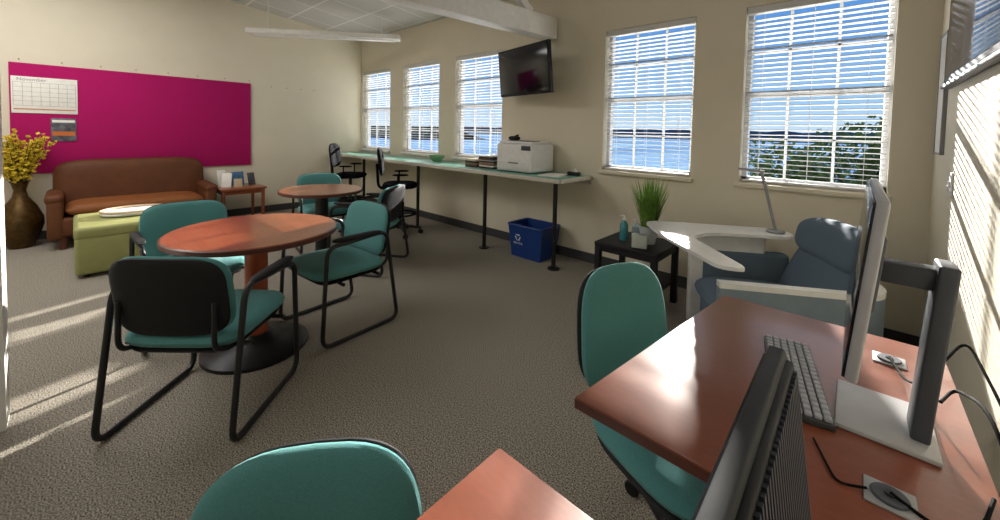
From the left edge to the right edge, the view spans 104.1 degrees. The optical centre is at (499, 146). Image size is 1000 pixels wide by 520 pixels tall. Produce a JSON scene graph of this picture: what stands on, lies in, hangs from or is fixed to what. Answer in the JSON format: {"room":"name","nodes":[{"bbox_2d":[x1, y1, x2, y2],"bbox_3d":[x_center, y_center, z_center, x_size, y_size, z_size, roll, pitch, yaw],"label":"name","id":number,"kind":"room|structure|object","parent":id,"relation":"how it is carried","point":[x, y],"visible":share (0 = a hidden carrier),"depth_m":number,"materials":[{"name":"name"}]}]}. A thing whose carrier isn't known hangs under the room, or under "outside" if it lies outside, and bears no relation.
{"room":"office lounge","nodes":[
{"label":"office lounge","id":0,"kind":"room"},
{"bbox_2d":[0,81,9,431],"bbox_3d":[-2.937,-0.381,0.917,0.160,3.300,2.160,3,3,42],"label":"wall partition","id":1,"kind":"structure","parent":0,"point":[4,352],"depth_m":1.73,"materials":[{"name":"white paint"}]},
{"bbox_2d":[0,0,361,230],"bbox_3d":[-5.019,-0.837,4.900,0.200,3.800,6.880,3,3,42],"label":"wall","id":2,"kind":"structure","parent":0,"point":[293,129],"depth_m":5.80,"materials":[{"name":"beige paint"}]},
{"bbox_2d":[8,61,250,173],"bbox_3d":[-4.643,-0.335,5.177,0.024,1.250,2.325,3,3,42],"label":"bulletin board","id":3,"kind":"object","parent":2,"relation":"attached to","point":[121,114],"visible":0.76,"depth_m":5.11,"materials":[{"name":"fabric"}]},
{"bbox_2d":[10,75,77,114],"bbox_3d":[-5.233,-0.590,4.491,0.014,0.410,0.500,3,3,42],"label":"wall calendar","id":4,"kind":"object","parent":3,"relation":"attached to","point":[28,94],"visible":1,"depth_m":4.48,"materials":[{"name":"white paper"}]},
{"bbox_2d":[51,118,76,140],"bbox_3d":[-5.150,-0.203,4.606,0.011,0.270,0.200,3,3,42],"label":"poster","id":5,"kind":"object","parent":3,"relation":"attached to","point":[62,129],"visible":1,"depth_m":4.60,"materials":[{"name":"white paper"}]},
{"bbox_2d":[38,195,359,239],"bbox_3d":[-4.981,1.015,4.903,0.012,0.100,6.860,3,3,42],"label":"baseboard","id":6,"kind":"structure","parent":2,"relation":"attached to","point":[241,211],"depth_m":6.16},
{"bbox_2d":[0,208,686,519],"bbox_3d":[-2.293,1.273,2.450,7.705,0.100,7.280,3,3,42],"label":"floor","id":7,"kind":"structure","parent":0,"point":[478,357],"depth_m":2.05,"materials":[{"name":"carpet"}]},
{"bbox_2d":[2,128,56,249],"bbox_3d":[-5.220,0.444,4.199,0.476,1.288,0.607,2,2,14],"label":"floor vase","id":8,"kind":"object","parent":7,"relation":"on","point":[24,219],"visible":0.94,"depth_m":4.17,"materials":[{"name":"brown ceramic"}]},
{"bbox_2d":[73,212,139,276],"bbox_3d":[-3.727,0.908,3.889,0.810,0.450,0.710,3,3,42],"label":"ottoman","id":9,"kind":"object","parent":7,"relation":"on","point":[99,241],"visible":0.54,"depth_m":3.50,"materials":[{"name":"green leather"}]},
{"bbox_2d":[73,212,139,239],"bbox_3d":[-3.723,0.739,3.882,0.810,0.110,0.710,3,3,42],"label":"cushion","id":10,"kind":"object","parent":9,"relation":"on","point":[89,226],"depth_m":3.56,"materials":[{"name":"green fabric"}]},
{"bbox_2d":[98,204,157,216],"bbox_3d":[-3.733,0.649,3.998,0.402,0.056,0.542,3,3,42],"label":"serving tray","id":11,"kind":"object","parent":9,"relation":"on","point":[134,210],"visible":0.65,"depth_m":3.88,"materials":[{"name":"white plastic"}]},
{"bbox_2d":[44,157,217,249],"bbox_3d":[-4.471,0.614,4.822,0.712,0.930,1.500,3,3,42],"label":"loveseat","id":12,"kind":"object","parent":7,"relation":"on","point":[85,186],"visible":0.85,"depth_m":4.73,"materials":[{"name":"brown leather"}]},
{"bbox_2d":[64,191,203,214],"bbox_3d":[-4.420,0.672,4.777,0.560,0.150,1.220,3,3,42],"label":"seat cushion","id":13,"kind":"object","parent":12,"relation":"on","point":[92,203],"depth_m":4.61,"materials":[{"name":"brown leather"}]},
{"bbox_2d":[129,200,243,355],"bbox_3d":[-2.086,0.810,2.656,0.587,0.814,0.621,3,3,40],"label":"chair","id":14,"kind":"object","parent":7,"relation":"on","point":[155,221],"visible":0.35,"depth_m":2.67,"materials":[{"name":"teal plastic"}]},
{"bbox_2d":[91,256,298,441],"bbox_3d":[-1.420,0.855,1.905,0.621,0.814,0.587,1,2,-1],"label":"chair","id":15,"kind":"object","parent":7,"relation":"on","point":[166,304],"visible":1,"depth_m":1.66,"materials":[{"name":"teal fabric"}]},
{"bbox_2d":[217,183,266,214],"bbox_3d":[-3.775,0.812,5.640,0.560,0.500,0.560,3,3,42],"label":"end table","id":16,"kind":"object","parent":7,"relation":"on","point":[254,188],"visible":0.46,"depth_m":5.53,"materials":[{"name":"brown wood"}]},
{"bbox_2d":[217,170,224,186],"bbox_3d":[-3.970,0.445,5.566,0.053,0.226,0.110,2,3,25],"label":"brochure","id":17,"kind":"object","parent":16,"relation":"on","point":[219,172],"visible":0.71,"depth_m":5.54,"materials":[{"name":"white paper"}]},
{"bbox_2d":[221,173,231,186],"bbox_3d":[-3.839,0.467,5.474,0.120,0.196,0.047,0,2,-19],"label":"greeting card","id":18,"kind":"object","parent":16,"relation":"on","point":[226,179],"visible":1,"depth_m":5.47,"materials":[{"name":"white paper"}]},
{"bbox_2d":[230,171,244,185],"bbox_3d":[-3.819,0.459,5.673,0.047,0.196,0.170,3,3,31],"label":"picture card","id":19,"kind":"object","parent":16,"relation":"on","point":[235,175],"visible":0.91,"depth_m":5.68,"materials":[{"name":"blue paper"}]},
{"bbox_2d":[234,179,241,186],"bbox_3d":[-3.700,0.508,5.510,0.100,0.118,0.030,0,3,-36],"label":"postcard","id":20,"kind":"object","parent":16,"relation":"on","point":[237,182],"visible":1,"depth_m":5.51},
{"bbox_2d":[247,172,255,184],"bbox_3d":[-3.690,0.467,5.785,0.043,0.177,0.110,2,2,19],"label":"postcard","id":21,"kind":"object","parent":16,"relation":"on","point":[251,178],"visible":1,"depth_m":5.78},
{"bbox_2d":[157,213,336,374],"bbox_3d":[-1.507,0.871,2.413,0.918,0.740,0.918,3,3,42],"label":"round table","id":22,"kind":"object","parent":7,"relation":"on","point":[252,237],"visible":0.87,"depth_m":2.29,"materials":[{"name":"brown wood"}]},
{"bbox_2d":[190,437,421,519],"bbox_3d":[-0.315,0.957,0.493,0.578,0.775,0.649,1,2,-10],"label":"chair","id":23,"kind":"object","parent":7,"relation":"on","point":[344,478],"visible":1,"depth_m":0.70,"materials":[{"name":"teal fabric"}]},
{"bbox_2d":[278,184,362,251],"bbox_3d":[-1.832,0.799,4.011,0.788,0.740,0.788,3,3,42],"label":"round table","id":24,"kind":"object","parent":7,"relation":"on","point":[321,193],"visible":0.62,"depth_m":3.94,"materials":[{"name":"brown wood"}]},
{"bbox_2d":[292,173,356,253],"bbox_3d":[-2.052,0.735,4.542,0.621,0.814,0.587,-1,3,-38],"label":"chair","id":25,"kind":"object","parent":7,"relation":"on","point":[308,207],"visible":0.38,"depth_m":4.58,"materials":[{"name":"teal fabric"}]},
{"bbox_2d":[278,200,397,348],"bbox_3d":[-1.132,0.827,2.764,0.621,0.814,0.587,3,3,37],"label":"chair","id":26,"kind":"object","parent":7,"relation":"on","point":[365,230],"visible":0.91,"depth_m":2.72,"materials":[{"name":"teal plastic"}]},
{"bbox_2d":[329,143,366,201],"bbox_3d":[-2.317,0.512,6.030,0.611,1.130,0.578,1,2,-3],"label":"stool","id":27,"kind":"object","parent":7,"relation":"on","point":[334,149],"visible":0.57,"depth_m":5.97,"materials":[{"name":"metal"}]},
{"bbox_2d":[327,184,408,276],"bbox_3d":[-1.288,0.778,3.894,0.587,0.814,0.621,2,2,10],"label":"chair","id":28,"kind":"object","parent":7,"relation":"on","point":[393,197],"visible":0.56,"depth_m":3.79,"materials":[{"name":"black plastic"}]},
{"bbox_2d":[376,147,422,238],"bbox_3d":[-1.305,0.572,5.078,0.611,1.130,0.578,1,2,-13],"label":"stool","id":29,"kind":"object","parent":7,"relation":"on","point":[380,166],"visible":0.71,"depth_m":4.99,"materials":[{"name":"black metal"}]},
{"bbox_2d":[341,152,591,270],"bbox_3d":[-1.044,0.662,5.541,4.889,0.925,0.605,3,3,42],"label":"table","id":30,"kind":"object","parent":7,"relation":"on","point":[423,162],"depth_m":4.54,"materials":[{"name":"laminate"}]},
{"bbox_2d":[429,155,444,161],"bbox_3d":[-0.888,0.159,5.493,0.220,0.090,0.220,3,3,42],"label":"glass bowl","id":31,"kind":"object","parent":30,"relation":"on","point":[435,158],"visible":1,"depth_m":5.43,"materials":[{"name":"green glass"}]},
{"bbox_2d":[341,152,589,179],"bbox_3d":[-1.033,0.213,5.531,4.880,0.026,0.585,3,3,42],"label":"countertop","id":32,"kind":"structure","parent":30,"relation":"on","point":[365,154],"depth_m":5.14,"materials":[{"name":"laminate"}]},
{"bbox_2d":[479,166,496,168],"bbox_3d":[-0.074,0.242,4.709,0.228,0.022,0.296,3,3,42],"label":"magazine","id":33,"kind":"object","parent":30,"relation":"on","point":[479,166],"visible":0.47,"depth_m":4.58,"materials":[{"name":"black paper"}]},
{"bbox_3d":[-0.072,0.222,4.706,0.229,0.018,0.297,3,3,42],"label":"magazine","id":34,"kind":"object","parent":33,"relation":"on","visible":0},
{"bbox_3d":[-0.074,0.209,4.708,0.251,0.008,0.313,3,3,42],"label":"magazine","id":35,"kind":"object","parent":34,"relation":"on","visible":0},
{"bbox_2d":[479,162,496,164],"bbox_3d":[-0.074,0.194,4.708,0.220,0.022,0.290,3,3,37],"label":"magazine","id":36,"kind":"object","parent":35,"relation":"on","point":[479,162],"visible":0.47,"depth_m":4.57,"materials":[{"name":"brown paper"}]},
{"bbox_2d":[479,160,496,162],"bbox_3d":[-0.073,0.172,4.706,0.220,0.022,0.290,3,3,38],"label":"magazine","id":37,"kind":"object","parent":36,"relation":"on","point":[479,160],"visible":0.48,"depth_m":4.57,"materials":[{"name":"paper"}]},
{"bbox_3d":[-0.070,0.157,4.703,0.238,0.008,0.303,3,3,42],"label":"magazine","id":38,"kind":"object","parent":37,"relation":"on","visible":0},
{"bbox_3d":[-0.081,0.143,4.713,0.231,0.018,0.298,3,3,42],"label":"magazine","id":39,"kind":"object","parent":38,"relation":"on","visible":0},
{"bbox_2d":[479,156,496,158],"bbox_3d":[-0.075,0.124,4.707,0.230,0.022,0.297,3,3,42],"label":"magazine","id":40,"kind":"object","parent":39,"relation":"on","point":[479,156],"visible":0.56,"depth_m":4.58,"materials":[{"name":"black paper"}]},
{"bbox_2d":[479,155,496,156],"bbox_3d":[-0.074,0.107,4.706,0.220,0.012,0.290,3,3,42],"label":"magazine","id":41,"kind":"object","parent":40,"relation":"on","point":[479,155],"visible":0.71,"depth_m":4.64,"materials":[{"name":"white paper"}]},
{"bbox_2d":[497,140,552,172],"bbox_3d":[0.277,0.096,4.377,0.503,0.336,0.411,3,3,42],"label":"printer","id":42,"kind":"object","parent":30,"relation":"on","point":[524,156],"visible":1,"depth_m":4.21,"materials":[{"name":"white plastic"}]},
{"bbox_2d":[509,134,519,139],"bbox_3d":[0.167,-0.113,4.508,0.130,0.071,0.100,3,3,42],"label":"desk clock","id":43,"kind":"object","parent":42,"relation":"on","point":[516,137],"visible":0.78,"depth_m":4.47,"materials":[{"name":"black plastic"}]},
{"bbox_2d":[538,173,566,176],"bbox_3d":[0.555,0.289,4.039,0.220,0.008,0.290,3,3,31],"label":"paper stack","id":44,"kind":"object","parent":30,"relation":"on","point":[545,174],"visible":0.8,"depth_m":4.02,"materials":[{"name":"white paper"}]},
{"bbox_2d":[567,168,580,175],"bbox_3d":[0.768,0.260,4.047,0.140,0.075,0.050,3,3,42],"label":"tape dispenser","id":45,"kind":"object","parent":30,"relation":"on","point":[573,172],"visible":1,"depth_m":4.03,"materials":[{"name":"black plastic"}]},
{"bbox_3d":[-0.269,0.228,4.914,0.206,0.024,0.284,3,3,42],"label":"binder","id":46,"kind":"object","parent":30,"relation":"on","visible":0},
{"bbox_3d":[-0.268,0.204,4.913,0.210,0.024,0.287,3,3,42],"label":"binder","id":47,"kind":"object","parent":46,"relation":"on","visible":0},
{"bbox_3d":[-0.268,0.180,4.912,0.217,0.024,0.292,3,3,42],"label":"binder","id":48,"kind":"object","parent":47,"relation":"on","visible":0},
{"bbox_2d":[465,158,478,160],"bbox_3d":[-0.267,0.156,4.911,0.209,0.024,0.286,3,3,42],"label":"binder","id":49,"kind":"object","parent":48,"relation":"on","point":[468,159],"visible":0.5,"depth_m":4.82,"materials":[{"name":"beige paper"}]},
{"bbox_2d":[417,448,592,519],"bbox_3d":[-0.088,0.992,0.179,0.716,0.740,1.017,3,3,42],"label":"office desk","id":50,"kind":"object","parent":7,"relation":"on","point":[500,487],"visible":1,"depth_m":0.67,"materials":[{"name":"brown wood"}]},
{"bbox_2d":[691,345,810,519],"bbox_3d":[0.198,0.443,0.289,0.200,0.360,0.540,3,3,42],"label":"computer monitor","id":51,"kind":"object","parent":50,"relation":"on","point":[759,472],"visible":1,"depth_m":0.36,"materials":[{"name":"grey plastic"}]},
{"bbox_2d":[508,218,560,262],"bbox_3d":[0.372,1.023,4.316,0.494,0.364,0.374,3,3,42],"label":"recycling bin","id":52,"kind":"object","parent":7,"relation":"on","point":[530,238],"visible":1,"depth_m":4.20,"materials":[{"name":"blue plastic"}]},
{"bbox_2d":[594,231,678,302],"bbox_3d":[1.111,1.017,3.180,0.500,0.500,0.500,3,3,42],"label":"side table","id":53,"kind":"object","parent":7,"relation":"on","point":[662,248],"visible":0.45,"depth_m":3.10,"materials":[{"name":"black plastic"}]},
{"bbox_2d":[619,215,627,240],"bbox_3d":[1.016,0.661,3.204,0.069,0.206,0.066,3,3,42],"label":"pump bottle","id":54,"kind":"object","parent":53,"relation":"on","point":[623,235],"visible":1,"depth_m":3.18,"materials":[{"name":"teal plastic"}]},
{"bbox_2d":[632,219,639,233],"bbox_3d":[1.128,0.682,3.239,0.069,0.166,0.066,3,3,42],"label":"pump bottle","id":55,"kind":"object","parent":53,"relation":"on","point":[635,228],"visible":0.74,"depth_m":3.22,"materials":[{"name":"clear plastic"}]},
{"bbox_2d":[631,233,647,248],"bbox_3d":[1.075,0.723,3.003,0.110,0.100,0.070,2,3,25],"label":"tissue box","id":56,"kind":"object","parent":53,"relation":"on","point":[639,240],"visible":1,"depth_m":2.97,"materials":[{"name":"white cardboard"}]},
{"bbox_2d":[629,177,669,244],"bbox_3d":[1.196,0.506,3.121,0.302,0.529,0.304,3,3,42],"label":"potted grass","id":57,"kind":"object","parent":53,"relation":"on","point":[649,204],"depth_m":3.08,"materials":[{"name":"plant"}]},
{"bbox_2d":[658,277,671,290],"bbox_3d":[1.109,1.097,3.183,0.440,0.020,0.440,3,3,42],"label":"shelf","id":58,"kind":"object","parent":53,"relation":"attached to","point":[664,282],"depth_m":3.15,"materials":[{"name":"black wood"}]},
{"bbox_2d":[577,262,706,519],"bbox_3d":[0.558,0.888,1.243,0.572,0.890,0.611,1,2,-16],"label":"chair","id":59,"kind":"object","parent":7,"relation":"on","point":[621,313],"visible":0.45,"depth_m":1.34,"materials":[{"name":"teal fabric"}]},
{"bbox_2d":[647,218,886,336],"bbox_3d":[1.573,0.869,2.434,1.133,0.875,1.022,2,2,12],"label":"lounge chair","id":60,"kind":"object","parent":7,"relation":"on","point":[727,260],"visible":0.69,"depth_m":2.39,"materials":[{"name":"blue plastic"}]},
{"bbox_2d":[738,167,784,233],"bbox_3d":[1.852,0.373,2.768,0.296,0.444,0.110,3,3,30],"label":"desk lamp","id":61,"kind":"object","parent":60,"relation":"on","point":[774,230],"visible":1,"depth_m":2.72,"materials":[{"name":"silver metal"}]},
{"bbox_2d":[574,295,999,519],"bbox_3d":[0.740,0.974,1.061,0.686,0.740,0.937,3,3,42],"label":"office desk","id":62,"kind":"object","parent":7,"relation":"on","point":[680,399],"visible":0.7,"depth_m":0.90,"materials":[{"name":"brown wood"}]},
{"bbox_2d":[764,334,835,432],"bbox_3d":[0.770,0.595,1.023,0.112,0.023,0.380,3,3,31],"label":"keyboard","id":63,"kind":"object","parent":62,"relation":"on","point":[815,409],"visible":0.57,"depth_m":0.97,"materials":[{"name":"grey plastic"}]},
{"bbox_2d":[812,437,866,488],"bbox_3d":[0.636,0.610,0.754,0.040,0.007,0.116,1,2,-2],"label":"cable","id":64,"kind":"object","parent":62,"relation":"on","point":[813,438],"visible":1,"depth_m":0.72,"materials":[{"name":"rubber"}]},
{"bbox_2d":[872,350,906,370],"bbox_3d":[1.109,0.604,1.112,0.068,0.012,0.068,3,3,42],"label":"cable grommet","id":65,"kind":"object","parent":62,"relation":"on","point":[883,358],"visible":1,"depth_m":1.10,"materials":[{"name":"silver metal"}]},
{"bbox_2d":[863,474,919,519],"bbox_3d":[0.684,0.612,0.684,0.068,0.012,0.068,3,3,42],"label":"cable grommet","id":66,"kind":"object","parent":62,"relation":"on","point":[877,492],"visible":1,"depth_m":0.68,"materials":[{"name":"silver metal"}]},
{"bbox_2d":[834,178,961,467],"bbox_3d":[0.858,0.352,0.849,0.172,0.525,0.530,3,3,42],"label":"computer monitor","id":67,"kind":"object","parent":62,"relation":"on","point":[905,427],"visible":1,"depth_m":0.79,"materials":[{"name":"grey plastic"}]},
{"bbox_2d":[888,356,912,383],"bbox_3d":[1.050,0.579,1.010,0.009,0.059,0.236,3,3,31],"label":"cable","id":68,"kind":"object","parent":62,"relation":"on","point":[890,358],"visible":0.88,"depth_m":1.04,"materials":[{"name":"rubber"}]},
{"bbox_2d":[890,491,996,519],"bbox_3d":[0.775,0.614,0.655,0.187,0.015,0.061,1,2,0],"label":"cable","id":69,"kind":"object","parent":62,"relation":"on","point":[988,515],"visible":1,"depth_m":0.66,"materials":[{"name":"plastic"}]},
{"bbox_2d":[939,390,999,445],"bbox_3d":[0.885,0.571,0.709,0.053,0.099,0.463,3,3,37],"label":"cable","id":70,"kind":"object","parent":62,"relation":"on","point":[948,394],"visible":0.99,"depth_m":0.79,"materials":[{"name":"rubber"}]},
{"bbox_2d":[946,344,999,406],"bbox_3d":[0.858,0.527,0.702,0.450,0.185,0.109,-1,3,-39],"label":"cable","id":71,"kind":"object","parent":62,"relation":"on","point":[958,347],"visible":0.93,"depth_m":0.81,"materials":[{"name":"rubber"}]},
{"bbox_2d":[230,0,507,33],"bbox_3d":[-2.218,-2.185,2.310,7.505,0.833,6.980,3,3,42],"label":"ceiling","id":72,"kind":"structure","parent":0,"point":[363,16],"depth_m":5.88,"materials":[{"name":"tile"}]},
{"bbox_2d":[245,15,400,41],"bbox_3d":[-2.558,-1.846,5.718,2.150,0.511,0.180,1,2,-6],"label":"pendant light","id":73,"kind":"object","parent":72,"relation":"hanging from","point":[264,32],"visible":1,"depth_m":5.66,"materials":[{"name":"white paint"}]},
{"bbox_2d":[252,33,395,41],"bbox_3d":[-2.563,-1.603,5.728,2.000,0.025,0.100,1,2,-6],"label":"diffuser","id":74,"kind":"object","parent":73,"relation":"attached to","point":[255,34],"depth_m":5.69,"materials":[{"name":"white plastic"}]},
{"bbox_2d":[638,224,656,244],"bbox_3d":[1.190,0.701,3.128,0.156,0.140,0.156,3,3,42],"label":"pot","id":75,"kind":"object","parent":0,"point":[643,228],"depth_m":3.07,"materials":[{"name":"ceramic"}]},
{"bbox_2d":[361,0,943,336],"bbox_3d":[0.119,-0.479,4.978,7.705,3.300,0.160,3,3,42],"label":"wall","id":76,"kind":"structure","parent":0,"point":[572,117],"depth_m":3.83,"materials":[{"name":"beige paint"}]},
{"bbox_2d":[360,148,389,152],"bbox_3d":[-2.257,0.059,7.038,0.980,0.035,0.060,3,3,42],"label":"trim","id":77,"kind":"structure","parent":76,"relation":"attached to","point":[366,149],"depth_m":7.03,"materials":[{"name":"white paint"}]},
{"bbox_2d":[367,73,389,148],"bbox_3d":[-2.157,-0.669,7.101,0.930,1.410,0.065,3,3,42],"label":"window","id":78,"kind":"structure","parent":76,"relation":"in","point":[370,110],"depth_m":7.23,"materials":[{"name":"paint"}]},
{"bbox_2d":[364,69,389,149],"bbox_3d":[-2.209,-0.669,7.043,0.915,1.402,0.060,3,3,42],"label":"window blind","id":79,"kind":"object","parent":78,"relation":"attached to","point":[379,72],"visible":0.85,"depth_m":7.04,"materials":[{"name":"plastic"}]},
{"bbox_2d":[400,152,432,156],"bbox_3d":[-1.280,0.117,6.145,0.990,0.035,0.060,3,3,42],"label":"trim","id":80,"kind":"structure","parent":76,"relation":"attached to","point":[407,153],"depth_m":6.14,"materials":[{"name":"white paint"}]},
{"bbox_2d":[407,65,438,152],"bbox_3d":[-1.180,-0.612,6.208,0.940,1.410,0.065,3,3,42],"label":"window","id":81,"kind":"structure","parent":76,"relation":"in","point":[409,70],"depth_m":6.32,"materials":[{"name":"paint"}]},
{"bbox_2d":[404,60,439,153],"bbox_3d":[-1.232,-0.612,6.151,0.925,1.402,0.060,3,3,42],"label":"window blind","id":82,"kind":"object","parent":81,"relation":"attached to","point":[432,63],"visible":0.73,"depth_m":6.12,"materials":[{"name":"plastic"}]},
{"bbox_2d":[451,156,465,159],"bbox_3d":[-0.332,0.172,5.279,0.960,0.035,0.060,3,3,42],"label":"trim","id":83,"kind":"structure","parent":76,"relation":"attached to","point":[452,157],"depth_m":5.47,"materials":[{"name":"white paint"}]},
{"bbox_2d":[379,0,557,39],"bbox_3d":[-0.559,-1.295,3.386,3.097,0.260,0.160,-1,3,-42],"label":"beam","id":84,"kind":"structure","parent":76,"relation":"attached to","point":[497,14],"depth_m":3.76,"materials":[{"name":"white paint"}]},
{"bbox_2d":[459,56,501,155],"bbox_3d":[-0.232,-0.556,5.342,0.910,1.410,0.065,3,3,42],"label":"window","id":85,"kind":"structure","parent":76,"relation":"in","point":[460,131],"depth_m":5.46,"materials":[{"name":"paint"}]},
{"bbox_2d":[456,49,502,157],"bbox_3d":[-0.284,-0.556,5.285,0.895,1.402,0.060,3,3,42],"label":"window blind","id":86,"kind":"object","parent":85,"relation":"attached to","point":[491,53],"visible":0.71,"depth_m":5.28,"materials":[{"name":"plastic"}]},
{"bbox_2d":[515,0,533,10],"bbox_3d":[0.076,-1.647,3.895,0.737,0.501,0.070,-1,3,-44],"label":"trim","id":87,"kind":"structure","parent":76,"relation":"attached to","point":[525,4],"depth_m":4.05,"materials":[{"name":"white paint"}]},
{"bbox_2d":[498,39,553,96],"bbox_3d":[0.378,-0.839,4.378,0.385,0.530,0.890,0,3,-34],"label":"television","id":88,"kind":"object","parent":76,"relation":"attached to","point":[527,69],"visible":1,"depth_m":4.21,"materials":[{"name":"black plastic"}]},
{"bbox_2d":[360,195,918,346],"bbox_3d":[0.026,1.121,4.979,7.305,0.100,0.012,3,3,42],"label":"baseboard","id":89,"kind":"structure","parent":76,"relation":"attached to","point":[891,334],"depth_m":4.27,"materials":[{"name":"black rubber"}]},
{"bbox_2d":[598,170,692,181],"bbox_3d":[1.359,0.271,3.735,0.904,0.035,0.060,3,3,42],"label":"trim","id":90,"kind":"structure","parent":76,"relation":"attached to","point":[674,178],"depth_m":3.67,"materials":[{"name":"beige paint"}]},
{"bbox_2d":[606,25,695,173],"bbox_3d":[1.458,-0.457,3.797,0.854,1.410,0.065,3,3,42],"label":"window","id":91,"kind":"structure","parent":76,"relation":"in","point":[609,131],"depth_m":3.87,"materials":[{"name":"paint"}]},
{"bbox_2d":[604,17,696,175],"bbox_3d":[1.406,-0.457,3.740,0.839,1.402,0.060,3,3,42],"label":"window blind","id":92,"kind":"object","parent":91,"relation":"attached to","point":[687,21],"visible":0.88,"depth_m":3.72,"materials":[{"name":"plastic"}]},
{"bbox_2d":[734,182,891,201],"bbox_3d":[2.270,0.325,2.902,0.915,0.035,0.060,3,3,42],"label":"trim","id":93,"kind":"structure","parent":76,"relation":"attached to","point":[736,184],"depth_m":2.88,"materials":[{"name":"beige paint"}]},
{"bbox_2d":[741,0,897,192],"bbox_3d":[2.370,-0.404,2.965,0.865,1.410,0.065,3,3,42],"label":"window","id":94,"kind":"structure","parent":76,"relation":"in","point":[886,117],"depth_m":2.88,"materials":[{"name":"paint"}]},
{"bbox_2d":[741,0,894,191],"bbox_3d":[2.317,-0.404,2.907,0.850,1.402,0.060,3,3,42],"label":"window blind","id":95,"kind":"object","parent":94,"relation":"attached to","point":[794,4],"visible":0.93,"depth_m":2.88,"materials":[{"name":"plastic"}]},
{"bbox_2d":[923,0,999,497],"bbox_3d":[0.516,-0.513,-0.158,0.200,3.800,6.880,3,3,42],"label":"wall","id":96,"kind":"structure","parent":0,"point":[964,227],"depth_m":1.56,"materials":[{"name":"beige paint"}]},
{"bbox_2d":[933,29,948,154],"bbox_3d":[2.578,-0.306,2.272,0.020,0.702,0.242,3,3,42],"label":"whiteboard","id":97,"kind":"object","parent":96,"relation":"attached to","point":[942,94],"visible":0.88,"depth_m":2.25,"materials":[{"name":"white plastic"}]},
{"bbox_2d":[947,172,953,196],"bbox_3d":[2.284,0.190,1.980,0.017,0.120,0.075,3,3,42],"label":"light switch","id":98,"kind":"object","parent":96,"relation":"attached to","point":[951,175],"visible":1,"depth_m":1.96,"materials":[{"name":"white plastic"}]},
{"bbox_2d":[940,0,999,88],"bbox_3d":[1.959,-0.718,1.582,0.045,0.828,1.420,3,3,42],"label":"window","id":99,"kind":"structure","parent":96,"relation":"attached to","point":[974,25],"depth_m":1.64,"materials":[{"name":"grey plastic"}]},
{"label":"outside","id":100,"kind":"structure","parent":0,"visible":0},
{"bbox_2d":[464,127,875,143],"bbox_3d":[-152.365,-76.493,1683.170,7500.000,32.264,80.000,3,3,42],"label":"shore","id":101,"kind":"structure","parent":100,"point":[499,129],"depth_m":1046.88,"materials":[{"name":"blue"}]},
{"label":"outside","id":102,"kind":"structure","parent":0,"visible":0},
{"bbox_2d":[371,126,486,139],"bbox_3d":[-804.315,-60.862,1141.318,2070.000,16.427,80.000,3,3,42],"label":"shore","id":103,"kind":"structure","parent":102,"point":[381,133],"depth_m":452.90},
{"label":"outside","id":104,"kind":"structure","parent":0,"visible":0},
{"bbox_3d":[7.072,10.176,11.360,60.000,0.300,18.000,3,3,42],"label":"lawn","id":105,"kind":"structure","parent":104,"visible":0},
{"bbox_2d":[748,116,882,184],"bbox_3d":[8.372,4.648,9.312,4.940,10.979,3.350,3,3,42],"label":"tree","id":106,"kind":"object","parent":105,"relation":"on","point":[789,166],"visible":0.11,"depth_m":9.38,"materials":[{"name":"green plant"}]},
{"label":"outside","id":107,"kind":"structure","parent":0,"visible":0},
{"bbox_2d":[371,133,876,182],"bbox_3d":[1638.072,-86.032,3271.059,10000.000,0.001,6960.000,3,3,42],"label":"sea","id":108,"kind":"structure","parent":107,"point":[657,151],"depth_m":250.85,"materials":[{"name":"liquid"}]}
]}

